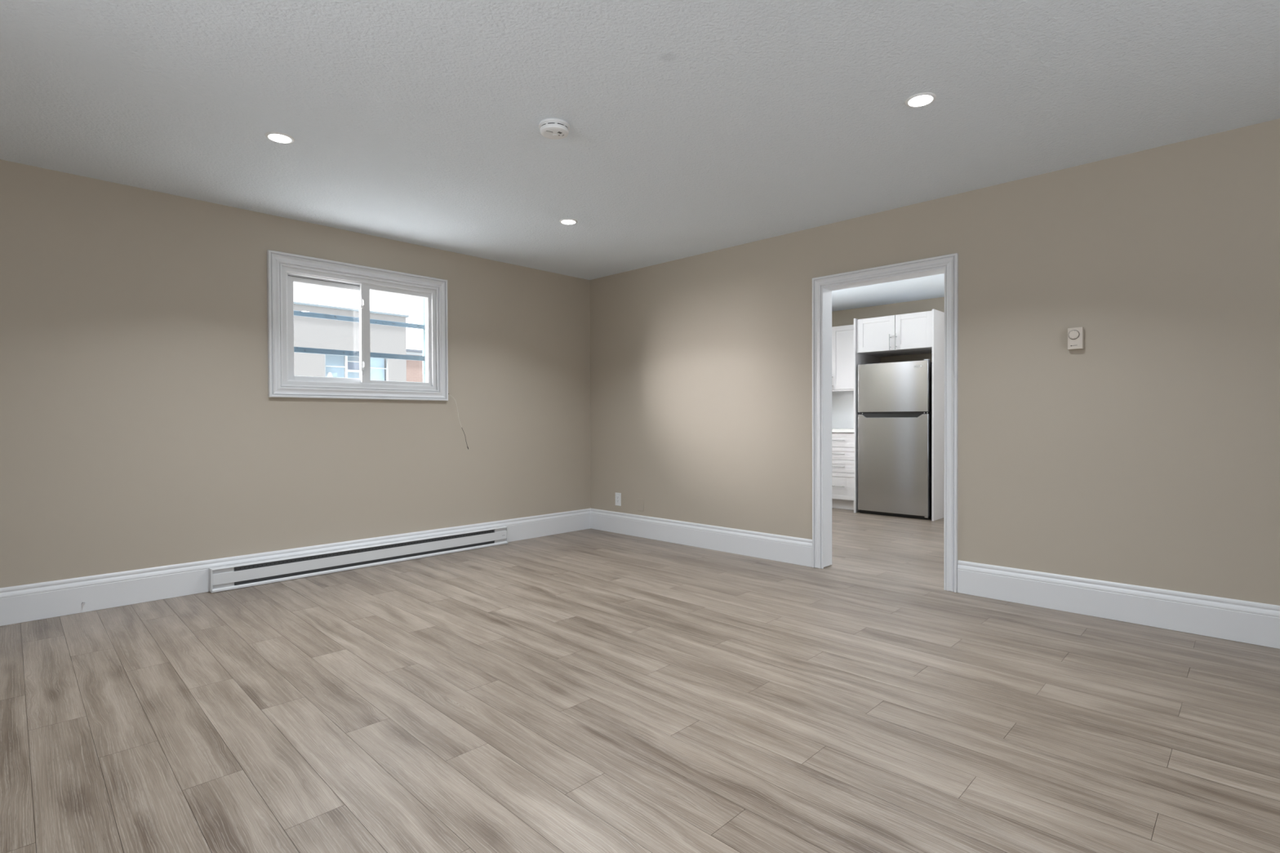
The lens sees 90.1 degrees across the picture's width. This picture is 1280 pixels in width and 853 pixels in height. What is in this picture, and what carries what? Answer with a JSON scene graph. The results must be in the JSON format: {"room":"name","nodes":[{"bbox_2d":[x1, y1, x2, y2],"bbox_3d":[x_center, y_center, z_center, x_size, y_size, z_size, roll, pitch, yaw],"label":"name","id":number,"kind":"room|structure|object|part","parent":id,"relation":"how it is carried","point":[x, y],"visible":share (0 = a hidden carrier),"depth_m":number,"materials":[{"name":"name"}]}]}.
{"room":"empty living room","nodes":[
{"label":"empty living room","id":0,"kind":"room"},
{"bbox_2d":[0,159,591,587],"bbox_3d":[-2.815,-0.185,4.009,0.160,2.440,6.790,0,1,44],"label":"wall","id":1,"kind":"structure","parent":0,"point":[140,427],"depth_m":4.03,"materials":[{"name":"beige paint"}]},
{"bbox_2d":[0,508,591,626],"bbox_3d":[-2.745,0.936,3.963,0.016,0.196,6.500,0,1,44],"label":"baseboard","id":2,"kind":"structure","parent":1,"relation":"attached to","point":[49,599],"depth_m":3.81,"materials":[{"name":"white paint"}]},
{"bbox_2d":[266,249,448,400],"bbox_3d":[-2.048,-0.688,4.735,0.135,0.974,1.299,0,1,44],"label":"window","id":3,"kind":"structure","parent":1,"relation":"in","point":[283,269],"depth_m":4.65,"materials":[{"name":"white paint"}]},
{"bbox_3d":[-2.241,-0.683,4.595,0.026,0.717,0.540,0,1,44],"label":"sash","id":4,"kind":"part","parent":3,"relation":"part of","materials":[{"name":"white plastic"}]},
{"bbox_3d":[-2.046,-0.686,4.706,0.020,0.730,0.019,0,1,44],"label":"pull rail","id":5,"kind":"part","parent":3,"relation":"part of","materials":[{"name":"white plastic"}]},
{"bbox_3d":[-1.873,-0.689,4.920,0.030,0.739,0.548,0,1,44],"label":"sash","id":6,"kind":"part","parent":3,"relation":"part of","materials":[{"name":"white plastic"}]},
{"bbox_2d":[448,393,468,449],"bbox_3d":[-1.482,-0.043,5.207,0.181,0.465,0.034,-1,1,-33],"label":"loose wire","id":7,"kind":"object","parent":3,"relation":"hanging from","point":[448,393],"visible":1,"depth_m":5.21,"materials":[{"name":"black"}]},
{"bbox_2d":[208,525,507,592],"bbox_3d":[-1.919,0.947,4.761,0.054,0.148,2.182,0,1,44],"label":"baseboard heater","id":8,"kind":"object","parent":1,"relation":"attached to","point":[223,578],"visible":1,"depth_m":4.55,"materials":[{"name":"white metal"}]},
{"bbox_2d":[293,297,425,382],"bbox_3d":[-2.251,-0.826,4.816,0.162,1.500,1.447,0,1,44],"label":"guard","id":9,"kind":"object","parent":1,"relation":"attached to","point":[296,349],"visible":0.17,"depth_m":5.04,"materials":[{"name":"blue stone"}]},
{"bbox_3d":[-1.759,-0.833,5.323,0.162,1.500,0.034,0,1,44],"label":"post","id":10,"kind":"part","parent":9,"relation":"part of","materials":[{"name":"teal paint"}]},
{"bbox_2d":[0,507,1279,852],"bbox_3d":[0.945,1.084,2.749,7.000,0.100,9.900,0,1,44],"label":"floor","id":11,"kind":"structure","parent":0,"point":[587,691],"depth_m":2.31,"materials":[{"name":"beige wood"}]},
{"bbox_2d":[831,432,853,510],"bbox_3d":[2.519,0.522,7.713,0.490,0.908,0.574,0,1,44],"label":"base cabinet","id":12,"kind":"object","parent":11,"relation":"on","point":[842,443],"visible":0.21,"depth_m":7.51,"materials":[{"name":"white paint"}]},
{"bbox_2d":[831,428,853,432],"bbox_3d":[2.341,0.046,7.883,0.988,0.040,0.569,0,1,44],"label":"countertop","id":13,"kind":"structure","parent":12,"relation":"on","point":[833,430],"depth_m":7.48,"materials":[{"name":"white stone"}]},
{"bbox_3d":[2.351,0.701,7.541,0.484,0.313,0.019,0,1,44],"label":"drawer","id":14,"kind":"part","parent":12,"relation":"part of","materials":[{"name":"white paint"}]},
{"bbox_3d":[2.350,0.468,7.539,0.484,0.146,0.019,0,1,44],"label":"drawer","id":15,"kind":"part","parent":12,"relation":"part of","materials":[{"name":"white paint"}]},
{"bbox_3d":[2.350,0.318,7.537,0.484,0.146,0.019,0,1,44],"label":"drawer","id":16,"kind":"part","parent":12,"relation":"part of","materials":[{"name":"white paint"}]},
{"bbox_3d":[2.349,0.161,7.535,0.484,0.162,0.019,0,1,44],"label":"drawer","id":17,"kind":"part","parent":12,"relation":"part of","materials":[{"name":"white paint"}]},
{"bbox_2d":[853,318,880,512],"bbox_3d":[2.668,-0.125,7.494,0.019,2.206,0.669,0,1,44],"label":"end panel","id":18,"kind":"object","parent":11,"relation":"on","point":[859,358],"visible":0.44,"depth_m":7.27,"materials":[{"name":"white paint"}]},
{"bbox_2d":[857,359,932,519],"bbox_3d":[2.958,0.134,7.190,0.777,1.694,0.637,0,1,44],"label":"refrigerator","id":19,"kind":"object","parent":11,"relation":"on","point":[895,399],"visible":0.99,"depth_m":6.93,"materials":[{"name":"silver metal"}]},
{"bbox_3d":[2.762,0.405,6.990,0.777,1.078,0.068,0,1,44],"label":"door","id":20,"kind":"part","parent":19,"relation":"part of","materials":[{"name":"silver metal"}]},
{"bbox_3d":[2.759,-0.429,6.982,0.777,0.540,0.068,0,1,44],"label":"freezer door","id":21,"kind":"part","parent":19,"relation":"part of","materials":[{"name":"silver metal"}]},
{"bbox_2d":[931,309,944,520],"bbox_3d":[3.282,-0.121,6.896,0.018,2.206,0.669,0,1,44],"label":"end panel","id":22,"kind":"object","parent":11,"relation":"on","point":[938,317],"visible":0.5,"depth_m":6.74,"materials":[{"name":"white paint"}]},
{"bbox_2d":[0,0,1279,311],"bbox_3d":[0.932,-1.466,2.727,7.310,0.120,10.200,0,1,44],"label":"ceiling","id":23,"kind":"structure","parent":0,"point":[697,126],"depth_m":2.76,"materials":[{"name":"white paint"}]},
{"bbox_2d":[265,131,294,143],"bbox_3d":[-1.744,-1.395,3.095,0.125,0.008,0.125,0,1,44],"label":"recessed light","id":24,"kind":"object","parent":23,"relation":"in","point":[278,137],"visible":1,"depth_m":3.08,"materials":[{"name":"white plastic"}]},
{"bbox_2d":[538,118,569,139],"bbox_3d":[-0.399,-1.380,2.978,0.145,0.046,0.145,0,1,44],"label":"smoke detector","id":25,"kind":"object","parent":23,"relation":"attached to","point":[550,128],"visible":1,"depth_m":2.94,"materials":[{"name":"white plastic"}]},
{"bbox_3d":[-0.399,-1.397,2.978,0.145,0.012,0.145,0,1,44],"label":"plate","id":26,"kind":"part","parent":25,"relation":"part of","materials":[{"name":"white plastic"}]},
{"bbox_2d":[559,218,577,224],"bbox_3d":[-0.495,-1.413,4.419,0.125,0.008,0.125,0,1,44],"label":"recessed light","id":27,"kind":"object","parent":23,"relation":"in","point":[565,221],"visible":1,"depth_m":4.40,"materials":[{"name":"white plastic"}]},
{"bbox_2d":[904,92,936,107],"bbox_3d":[1.208,-1.403,2.751,0.125,0.008,0.125,0,1,44],"label":"recessed light","id":28,"kind":"object","parent":23,"relation":"in","point":[920,100],"visible":1,"depth_m":2.74,"materials":[{"name":"white plastic"}]},
{"bbox_2d":[831,297,944,363],"bbox_3d":[3.689,-0.240,7.072,4.900,2.440,0.150,0,1,44],"label":"wall","id":29,"kind":"structure","parent":0,"point":[841,317],"depth_m":7.61,"materials":[{"name":"beige paint"}]},
{"bbox_2d":[831,324,853,391],"bbox_3d":[2.602,-0.824,7.766,0.458,0.788,0.356,0,1,44],"label":"upper cabinet","id":30,"kind":"object","parent":29,"relation":"attached to","point":[842,336],"visible":0.5,"depth_m":7.72,"materials":[{"name":"white paint"}]},
{"bbox_2d":[831,391,853,428],"bbox_3d":[2.536,-0.214,8.082,0.988,0.475,0.010,0,1,44],"label":"backsplash","id":31,"kind":"structure","parent":29,"relation":"attached to","point":[842,402],"depth_m":8.05,"materials":[{"name":"white tile"}]},
{"bbox_2d":[856,311,932,356],"bbox_3d":[2.964,-1.024,7.177,0.836,0.378,0.692,0,1,44],"label":"upper cabinet","id":32,"kind":"object","parent":29,"relation":"attached to","point":[907,334],"visible":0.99,"depth_m":6.96,"materials":[{"name":"white paint"}]},
{"bbox_3d":[2.622,-1.022,7.089,0.416,0.377,0.019,0,1,44],"label":"door","id":33,"kind":"part","parent":32,"relation":"part of","materials":[{"name":"white paint"}]},
{"bbox_3d":[2.915,-1.020,6.805,0.386,0.377,0.019,0,1,44],"label":"door","id":34,"kind":"part","parent":32,"relation":"part of","materials":[{"name":"white paint"}]},
{"bbox_2d":[589,118,1279,605],"bbox_3d":[2.069,-0.202,3.898,7.000,2.440,0.140,0,1,44],"label":"wall","id":35,"kind":"structure","parent":0,"point":[1147,454],"depth_m":3.59,"materials":[{"name":"beige paint"}]},
{"bbox_2d":[615,492,621,506],"bbox_3d":[-0.207,0.685,6.020,0.075,0.121,0.007,0,1,44],"label":"wall outlet","id":36,"kind":"object","parent":35,"relation":"attached to","point":[618,495],"visible":1,"depth_m":6.01,"materials":[{"name":"white plastic"}]},
{"bbox_2d":[590,508,812,567],"bbox_3d":[0.377,0.909,5.449,2.422,0.196,0.016,0,1,44],"label":"baseboard","id":37,"kind":"structure","parent":35,"relation":"attached to","point":[784,548],"depth_m":5.25,"materials":[{"name":"white paint"}]},
{"bbox_2d":[812,253,958,592],"bbox_3d":[1.646,-0.026,4.312,1.000,2.080,0.189,0,1,44],"label":"trim","id":38,"kind":"structure","parent":35,"relation":"attached to","point":[823,286],"depth_m":4.31,"materials":[{"name":"white paint"}]},
{"bbox_2d":[1067,327,1084,350],"bbox_3d":[2.367,-0.478,3.475,0.072,0.116,0.047,0,1,44],"label":"thermostat","id":39,"kind":"object","parent":35,"relation":"attached to","point":[1075,335],"visible":1,"depth_m":3.46,"materials":[{"name":"beige plastic"}]},
{"bbox_2d":[957,560,1279,648],"bbox_3d":[3.239,0.927,2.668,3.597,0.196,0.016,0,1,44],"label":"baseboard","id":40,"kind":"structure","parent":35,"relation":"attached to","point":[1228,619],"depth_m":3.33,"materials":[{"name":"white paint"}]},
{"label":"outside","id":41,"kind":"structure","parent":0,"visible":0},
{"bbox_3d":[-22.053,1.366,27.270,59.840,0.200,60.000,0,1,44],"label":"ground","id":42,"kind":"structure","parent":41,"visible":0},
{"bbox_2d":[293,302,408,381],"bbox_3d":[-10.826,-0.439,11.437,6.095,3.652,11.060,0,1,44],"label":"building","id":43,"kind":"structure","parent":42,"relation":"on","point":[308,332],"depth_m":12.44,"materials":[{"name":"grey paint"}]},
{"bbox_2d":[326,372,333,377],"bbox_3d":[-6.013,-0.843,12.380,0.112,0.405,0.112,0,1,44],"label":"table lamp","id":44,"kind":"object","parent":43,"relation":"on","point":[329,374],"visible":0.38,"depth_m":12.35,"materials":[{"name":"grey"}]},
{"bbox_2d":[347,362,359,370],"bbox_3d":[-5.639,-1.188,12.640,0.010,0.156,0.350,0,1,44],"label":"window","id":45,"kind":"structure","parent":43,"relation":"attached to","point":[351,366],"depth_m":12.62,"materials":[{"name":"blue glass"}]},
{"bbox_2d":[370,357,384,380],"bbox_3d":[-5.349,-0.805,12.941,0.010,1.215,0.360,0,1,44],"label":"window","id":46,"kind":"structure","parent":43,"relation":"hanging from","point":[375,374],"depth_m":12.96,"materials":[{"name":"blue glass"}]},
{"bbox_2d":[406,349,422,382],"bbox_3d":[-3.992,-0.390,21.335,4.120,3.303,11.380,0,1,44],"label":"brick building","id":47,"kind":"structure","parent":42,"relation":"on","point":[414,368],"depth_m":16.55,"materials":[{"name":"brown"}]}
]}

